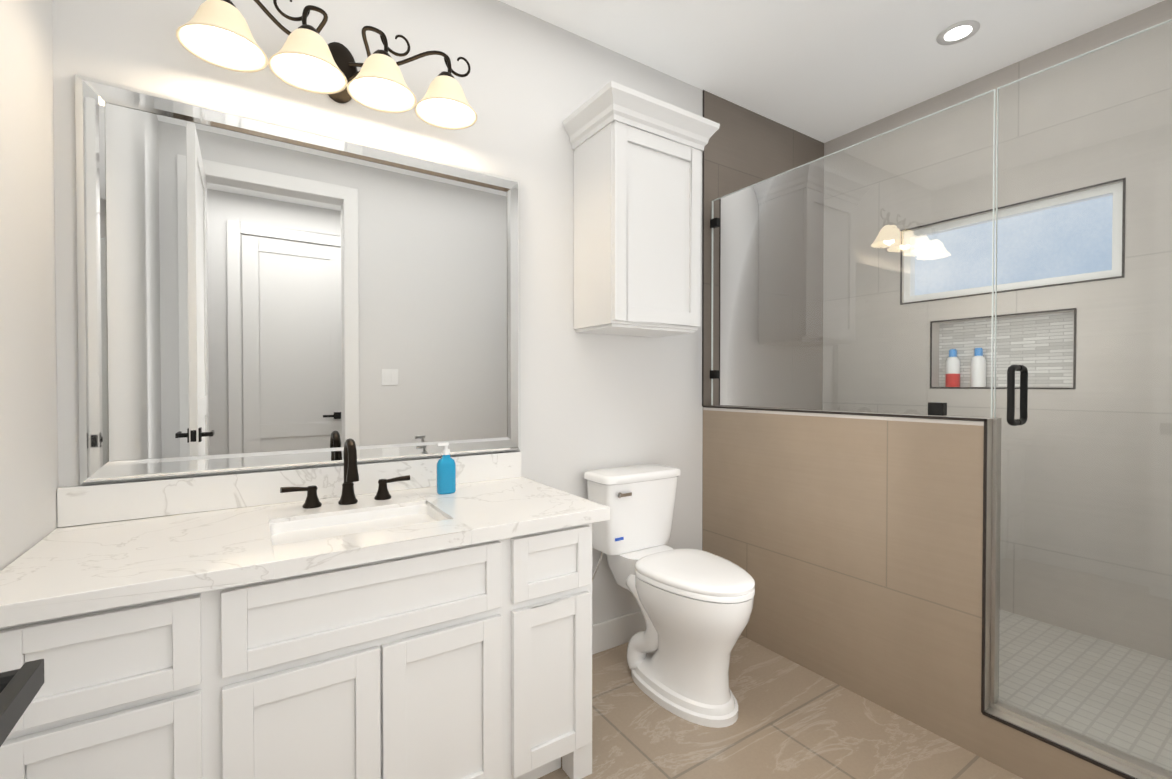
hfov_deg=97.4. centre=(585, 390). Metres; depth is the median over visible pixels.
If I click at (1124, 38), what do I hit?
shower door edges
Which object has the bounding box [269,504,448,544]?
sink
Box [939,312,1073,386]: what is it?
wall
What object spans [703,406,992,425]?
ledge
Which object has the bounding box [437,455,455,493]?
soap bottle
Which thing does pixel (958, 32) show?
recessed light
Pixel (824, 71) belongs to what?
ceiling
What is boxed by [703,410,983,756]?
wall
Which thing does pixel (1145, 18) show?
wall
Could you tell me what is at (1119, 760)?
shower door
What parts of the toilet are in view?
flush lever, tank, tank lid, bowl, seat lid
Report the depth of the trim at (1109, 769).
1.68 m
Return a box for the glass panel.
[710,89,995,417]
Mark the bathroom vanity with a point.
(426, 618)
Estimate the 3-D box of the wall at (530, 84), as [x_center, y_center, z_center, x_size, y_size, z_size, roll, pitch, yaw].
[-0.486,-0.183,2.070,2.560,2.770,0.120,0,1,-33]
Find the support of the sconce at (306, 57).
attached to the wall at (530, 84)
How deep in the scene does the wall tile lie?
3.04 m
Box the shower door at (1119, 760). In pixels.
[985,21,1171,778]
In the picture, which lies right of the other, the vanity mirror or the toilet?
the toilet
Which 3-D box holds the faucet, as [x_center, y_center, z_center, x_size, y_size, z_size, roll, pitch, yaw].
[-0.744,0.256,1.629,0.383,0.212,0.142,0,1,-33]
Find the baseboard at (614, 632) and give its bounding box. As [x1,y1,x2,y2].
[592,610,645,654]
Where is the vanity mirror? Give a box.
[75,74,520,484]
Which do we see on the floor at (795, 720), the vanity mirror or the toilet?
the toilet
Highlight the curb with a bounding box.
[982,715,1124,778]
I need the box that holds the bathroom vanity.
[0,438,609,778]
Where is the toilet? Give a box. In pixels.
[584,464,754,727]
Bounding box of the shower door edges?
[994,19,1171,417]
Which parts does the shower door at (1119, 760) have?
handle, frame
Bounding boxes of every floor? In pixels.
[538,635,1022,778]
[999,609,1171,771]
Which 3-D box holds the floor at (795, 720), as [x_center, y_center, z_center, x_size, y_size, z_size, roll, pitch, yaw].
[0.457,1.268,0.757,2.680,0.100,3.380,0,1,-33]
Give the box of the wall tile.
[702,90,823,549]
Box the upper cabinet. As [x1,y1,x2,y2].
[563,81,719,336]
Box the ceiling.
[499,0,1163,142]
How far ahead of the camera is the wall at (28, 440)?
1.20 m
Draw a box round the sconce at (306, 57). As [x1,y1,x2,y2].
[176,0,476,129]
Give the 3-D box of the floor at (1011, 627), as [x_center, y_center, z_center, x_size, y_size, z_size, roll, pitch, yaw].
[1.717,1.190,2.264,1.080,0.220,2.240,0,1,-33]
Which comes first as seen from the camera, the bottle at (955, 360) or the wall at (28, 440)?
the wall at (28, 440)
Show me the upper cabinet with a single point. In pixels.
(637, 213)
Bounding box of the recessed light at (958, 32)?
[936,20,979,44]
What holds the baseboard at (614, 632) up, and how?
attached to the wall at (530, 84)
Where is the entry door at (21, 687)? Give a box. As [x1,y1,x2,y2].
[0,659,43,746]
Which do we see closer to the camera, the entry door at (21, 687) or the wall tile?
the entry door at (21, 687)
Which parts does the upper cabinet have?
crown, door panel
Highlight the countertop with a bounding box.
[0,451,609,627]
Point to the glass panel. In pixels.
(740, 221)
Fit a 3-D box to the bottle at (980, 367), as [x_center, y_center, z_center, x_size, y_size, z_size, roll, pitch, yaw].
[2.017,-0.119,2.648,0.063,0.200,0.063,1,1,45]
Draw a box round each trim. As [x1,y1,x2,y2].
[702,90,703,405]
[703,406,1134,778]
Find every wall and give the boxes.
[0,0,57,569]
[52,0,702,624]
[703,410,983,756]
[823,0,1171,659]
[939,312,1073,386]
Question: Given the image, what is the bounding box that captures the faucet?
[280,438,409,508]
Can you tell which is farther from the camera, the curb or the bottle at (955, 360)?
the bottle at (955, 360)
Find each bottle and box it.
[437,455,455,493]
[945,349,959,386]
[970,348,985,386]

